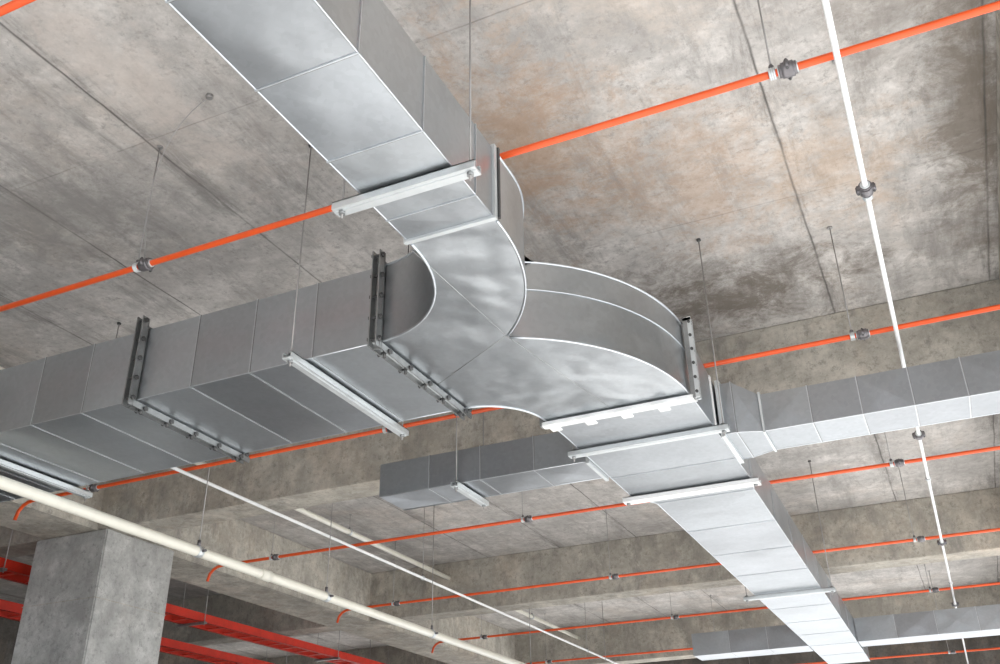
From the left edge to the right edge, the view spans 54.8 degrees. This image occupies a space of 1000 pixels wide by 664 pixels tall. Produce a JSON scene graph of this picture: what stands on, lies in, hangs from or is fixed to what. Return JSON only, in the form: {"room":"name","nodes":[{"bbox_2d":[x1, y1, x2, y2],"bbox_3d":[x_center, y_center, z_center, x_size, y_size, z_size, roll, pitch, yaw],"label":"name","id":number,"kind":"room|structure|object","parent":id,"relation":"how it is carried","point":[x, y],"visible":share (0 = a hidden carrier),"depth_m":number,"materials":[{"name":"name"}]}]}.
{"room":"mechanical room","nodes":[
{"label":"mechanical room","id":0,"kind":"room"},
{"bbox_2d":[0,617,212,663],"bbox_3d":[-11.030,5.255,12.364,0.250,5.850,31.000,-13,-30,21],"label":"wall","id":1,"kind":"structure","parent":0,"point":[9,628],"depth_m":17.39,"materials":[{"name":"grey concrete"}]},
{"bbox_2d":[0,0,999,659],"bbox_3d":[-2.457,0.790,10.204,18.750,0.250,31.000,-13,-30,21],"label":"ceiling","id":2,"kind":"structure","parent":0,"point":[759,173],"depth_m":6.64,"materials":[{"name":"concrete"}]},
{"bbox_2d":[0,0,35,16],"bbox_3d":[-4.798,-1.091,5.307,18.375,0.950,0.100,-13,-30,21],"label":"pipe","id":3,"kind":"object","parent":2,"relation":"hanging from","point":[12,5],"visible":1,"depth_m":3.97,"materials":[{"name":"paint"}]},
{"bbox_2d":[0,322,120,500],"bbox_3d":[-3.524,0.357,7.397,0.065,1.586,1.335,-13,-30,21],"label":"hanger","id":4,"kind":"object","parent":2,"relation":"hanging from","point":[5,464],"visible":0.94,"depth_m":7.23,"materials":[{"name":"metal"}]},
{"bbox_2d":[0,269,450,502],"bbox_3d":[-3.300,0.711,7.095,6.248,0.508,1.058,-13,-30,21],"label":"duct","id":5,"kind":"object","parent":4,"relation":"on","point":[223,375],"visible":0.91,"depth_m":6.21,"materials":[{"name":"metal"}]},
{"bbox_2d":[121,315,249,463],"bbox_3d":[-2.085,0.428,6.613,0.088,0.640,1.190,-13,-30,21],"label":"frame","id":6,"kind":"object","parent":5,"relation":"attached to","point":[129,401],"visible":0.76,"depth_m":6.23,"materials":[{"name":"metal"}]},
{"bbox_2d":[367,249,471,419],"bbox_3d":[-0.465,0.053,5.959,0.088,0.640,1.190,-13,-30,21],"label":"frame","id":7,"kind":"object","parent":5,"relation":"attached to","point":[374,340],"visible":0.76,"depth_m":5.58,"materials":[{"name":"metal"}]},
{"bbox_2d":[382,157,689,421],"bbox_3d":[0.092,-0.161,5.563,1.392,0.515,2.288,-13,-30,21],"label":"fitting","id":8,"kind":"object","parent":5,"relation":"attached to","point":[489,324],"visible":0.92,"depth_m":5.57,"materials":[{"name":"metal"}]},
{"bbox_2d":[144,93,212,257],"bbox_3d":[-1.949,-0.946,5.752,0.082,0.876,0.604,24,-37,-38],"label":"wire","id":9,"kind":"object","parent":2,"relation":"hanging from","point":[209,96],"visible":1,"depth_m":5.84,"materials":[{"name":"grey metal"}]},
{"bbox_2d":[0,599,388,663],"bbox_3d":[-7.040,2.602,11.815,0.500,1.300,30.250,-13,-30,21],"label":"cable tray","id":10,"kind":"object","parent":2,"relation":"hanging from","point":[8,609],"visible":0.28,"depth_m":15.41,"materials":[{"name":"paint"}]},
{"bbox_2d":[0,529,414,663],"bbox_3d":[-6.044,2.294,11.454,0.500,1.125,30.250,-13,-30,21],"label":"cable tray","id":11,"kind":"object","parent":2,"relation":"hanging from","point":[10,570],"visible":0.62,"depth_m":14.87,"materials":[{"name":"paint"}]},
{"bbox_2d":[0,481,515,663],"bbox_3d":[-5.096,1.851,11.017,0.825,0.775,30.975,-13,-30,21],"label":"girder","id":12,"kind":"object","parent":2,"relation":"attached to","point":[237,539],"visible":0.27,"depth_m":14.08,"materials":[{"name":"grey concrete"}]},
{"bbox_2d":[0,366,579,639],"bbox_3d":[-3.353,1.305,10.560,0.094,0.297,30.250,-13,-30,21],"label":"linear light fixture","id":13,"kind":"object","parent":2,"relation":"hanging from","point":[349,532],"depth_m":13.81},
{"bbox_2d":[0,460,605,663],"bbox_3d":[-2.216,1.676,9.770,0.141,1.729,30.250,-13,-30,21],"label":"drain pipe","id":14,"kind":"object","parent":2,"relation":"hanging from","point":[12,486],"visible":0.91,"depth_m":8.78,"materials":[{"name":"plastic"}]},
{"bbox_2d":[282,145,409,439],"bbox_3d":[-0.939,-0.240,6.355,0.065,1.586,1.335,-13,-30,21],"label":"hanger","id":15,"kind":"object","parent":2,"relation":"hanging from","point":[292,358],"visible":0.76,"depth_m":5.90,"materials":[{"name":"metal"}]},
{"bbox_2d":[170,467,617,663],"bbox_3d":[0.434,4.115,15.194,0.057,1.028,17.250,-13,-30,21],"label":"conduit","id":16,"kind":"object","parent":2,"relation":"hanging from","point":[179,470],"visible":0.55,"depth_m":11.13,"materials":[{"name":"metal"}]},
{"bbox_2d":[331,0,480,218],"bbox_3d":[-0.417,-1.260,4.453,0.695,1.586,0.065,-13,-30,21],"label":"hanger","id":17,"kind":"object","parent":2,"relation":"hanging from","point":[462,171],"visible":0.98,"depth_m":4.09,"materials":[{"name":"metal"}]},
{"bbox_2d":[165,0,500,244],"bbox_3d":[-1.763,-2.173,1.595,0.482,0.418,7.345,-13,-30,21],"label":"duct","id":18,"kind":"object","parent":17,"relation":"on","point":[346,76],"visible":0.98,"depth_m":3.71,"materials":[{"name":"metal"}]},
{"bbox_2d":[450,407,488,509],"bbox_3d":[-0.248,0.644,8.042,0.065,1.586,0.562,-13,-30,21],"label":"hanger","id":19,"kind":"object","parent":2,"relation":"hanging from","point":[458,486],"visible":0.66,"depth_m":7.67,"materials":[{"name":"metal"}]},
{"bbox_2d":[379,432,608,510],"bbox_3d":[-0.072,1.107,7.706,1.820,0.325,0.450,-13,-30,21],"label":"duct","id":20,"kind":"object","parent":19,"relation":"on","point":[540,461],"visible":0.94,"depth_m":7.57,"materials":[{"name":"metal"}]},
{"bbox_2d":[0,0,999,311],"bbox_3d":[-0.873,-1.077,5.460,11.375,0.950,0.100,-13,-30,21],"label":"pipe","id":21,"kind":"object","parent":2,"relation":"hanging from","point":[787,68],"visible":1,"depth_m":4.64,"materials":[{"name":"metal"}]},
{"bbox_2d":[0,279,999,558],"bbox_3d":[-2.223,1.468,10.396,18.750,0.775,0.425,-13,-30,21],"label":"cross beam","id":22,"kind":"structure","parent":2,"relation":"attached to","point":[349,469],"depth_m":9.39,"materials":[{"name":"grey concrete"}]},
{"bbox_2d":[13,226,999,520],"bbox_3d":[0.328,0.198,7.748,11.405,1.092,0.100,-13,-30,21],"label":"pipe","id":23,"kind":"object","parent":2,"relation":"hanging from","point":[861,334],"visible":0.7,"depth_m":7.09,"materials":[{"name":"metal"}]},
{"bbox_2d":[162,487,999,645],"bbox_3d":[0.231,3.914,15.079,18.750,0.775,0.425,-13,-30,21],"label":"cross beam","id":24,"kind":"structure","parent":2,"relation":"attached to","point":[975,510],"depth_m":14.22,"materials":[{"name":"grey concrete"}]},
{"bbox_2d":[206,432,999,581],"bbox_3d":[1.539,1.405,10.059,11.405,1.092,0.100,-13,-30,21],"label":"pipe","id":25,"kind":"object","parent":2,"relation":"hanging from","point":[897,462],"visible":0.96,"depth_m":10.23,"materials":[{"name":"metal"}]},
{"bbox_2d":[260,585,999,663],"bbox_3d":[2.684,6.359,19.762,18.750,0.775,0.425,-13,-30,21],"label":"cross beam","id":26,"kind":"structure","parent":2,"relation":"attached to","point":[666,634],"depth_m":19.39,"materials":[{"name":"grey concrete"}]},
{"bbox_2d":[568,238,729,461],"bbox_3d":[1.014,0.116,7.089,1.158,1.586,0.065,-13,-30,21],"label":"hanger","id":27,"kind":"object","parent":2,"relation":"hanging from","point":[723,428],"visible":0.86,"depth_m":6.73,"materials":[{"name":"metal"}]},
{"bbox_2d":[558,327,869,663],"bbox_3d":[3.195,2.707,11.054,0.997,0.509,11.563,-13,-30,21],"label":"duct","id":28,"kind":"object","parent":27,"relation":"on","point":[749,531],"visible":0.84,"depth_m":8.33,"materials":[{"name":"metal"}]},
{"bbox_2d":[539,316,701,431],"bbox_3d":[0.773,0.287,6.415,1.090,0.588,0.132,-13,-30,21],"label":"frame","id":29,"kind":"object","parent":28,"relation":"attached to","point":[663,405],"visible":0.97,"depth_m":6.23,"materials":[{"name":"metal"}]},
{"bbox_2d":[622,477,760,505],"bbox_3d":[1.525,1.278,7.722,1.108,0.068,0.100,-13,-30,21],"label":"hanger","id":30,"kind":"object","parent":28,"relation":"attached to","point":[749,482],"visible":1,"depth_m":7.68,"materials":[{"name":"metal"}]},
{"bbox_2d":[691,625,812,660],"bbox_3d":[3.844,4.742,14.728,1.712,0.336,0.510,-13,-30,21],"label":"duct","id":31,"kind":"object","parent":28,"relation":"attached to","point":[770,640],"visible":0.94,"depth_m":14.56,"materials":[{"name":"metal"}]},
{"bbox_2d":[854,604,999,646],"bbox_3d":[7.222,3.961,13.366,4.338,0.337,0.512,-13,-30,21],"label":"duct","id":32,"kind":"object","parent":28,"relation":"attached to","point":[976,621],"visible":1,"depth_m":13.63,"materials":[{"name":"metal"}]},
{"bbox_2d":[336,467,999,622],"bbox_3d":[2.750,2.612,12.370,11.405,1.092,0.100,-13,-30,21],"label":"pipe","id":33,"kind":"object","parent":2,"relation":"hanging from","point":[919,538],"visible":0.99,"depth_m":12.55,"materials":[{"name":"metal"}]},
{"bbox_2d":[431,564,999,652],"bbox_3d":[3.982,3.840,14.722,11.405,1.092,0.100,-13,-30,21],"label":"pipe","id":34,"kind":"object","parent":2,"relation":"hanging from","point":[934,589],"visible":0.96,"depth_m":14.92,"materials":[{"name":"metal"}]},
{"bbox_2d":[526,571,937,663],"bbox_3d":[5.193,5.047,17.033,11.405,1.092,0.100,-13,-30,21],"label":"pipe","id":35,"kind":"object","parent":2,"relation":"hanging from","point":[682,649],"visible":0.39,"depth_m":18.05,"materials":[{"name":"metal"}]},
{"bbox_2d":[743,460,835,603],"bbox_3d":[3.288,2.345,11.357,1.025,1.586,0.065,-13,-30,21],"label":"hanger","id":36,"kind":"object","parent":2,"relation":"hanging from","point":[831,588],"visible":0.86,"depth_m":11.01,"materials":[{"name":"metal"}]},
{"bbox_2d":[749,640,999,663],"bbox_3d":[6.404,6.254,19.345,11.405,1.092,0.100,-13,-30,21],"label":"pipe","id":37,"kind":"object","parent":2,"relation":"hanging from","point":[983,649],"visible":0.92,"depth_m":18.43,"materials":[{"name":"metal"}]},
{"bbox_2d":[821,0,968,663],"bbox_3d":[3.203,0.102,7.753,0.102,1.005,30.250,-13,-30,21],"label":"conduit pipe","id":38,"kind":"object","parent":2,"relation":"hanging from","point":[865,188],"visible":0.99,"depth_m":5.19,"materials":[{"name":"metal"}]},
{"bbox_2d":[996,0,999,281],"bbox_3d":[4.210,-0.304,7.266,0.650,0.770,30.975,-13,-30,21],"label":"girder","id":39,"kind":"object","parent":2,"relation":"attached to","point":[997,11],"visible":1,"depth_m":5.94,"materials":[{"name":"grey concrete"}]},
{"bbox_3d":[4.785,-0.520,6.013,0.065,1.586,0.562,-13,-30,21],"label":"hanger","id":40,"kind":"object","parent":2,"relation":"hanging from","visible":0},
{"bbox_2d":[714,350,999,463],"bbox_3d":[3.561,0.223,6.259,4.212,0.430,0.600,-13,-30,21],"label":"duct","id":41,"kind":"object","parent":40,"relation":"on","point":[960,388],"visible":0.99,"depth_m":6.54,"materials":[{"name":"metal"}]},
{"bbox_2d":[634,635,999,663],"bbox_3d":[4.141,8.343,22.238,18.750,2.500,0.250,-13,-30,21],"label":"wall","id":42,"kind":"structure","parent":0,"point":[986,656],"depth_m":20.47,"materials":[{"name":"grey concrete"}]},
{"bbox_3d":[10.974,1.578,-0.354,50.500,0.250,80.000,-13,-30,21],"label":"floor","id":43,"kind":"structure","parent":0,"visible":0},
{"bbox_2d":[11,529,173,663],"bbox_3d":[-4.669,4.692,10.413,1.105,4.822,1.105,-13,-30,21],"label":"concrete column","id":44,"kind":"structure","parent":43,"relation":"on","point":[98,596],"depth_m":10.84,"materials":[{"name":"grey concrete"}]}
]}

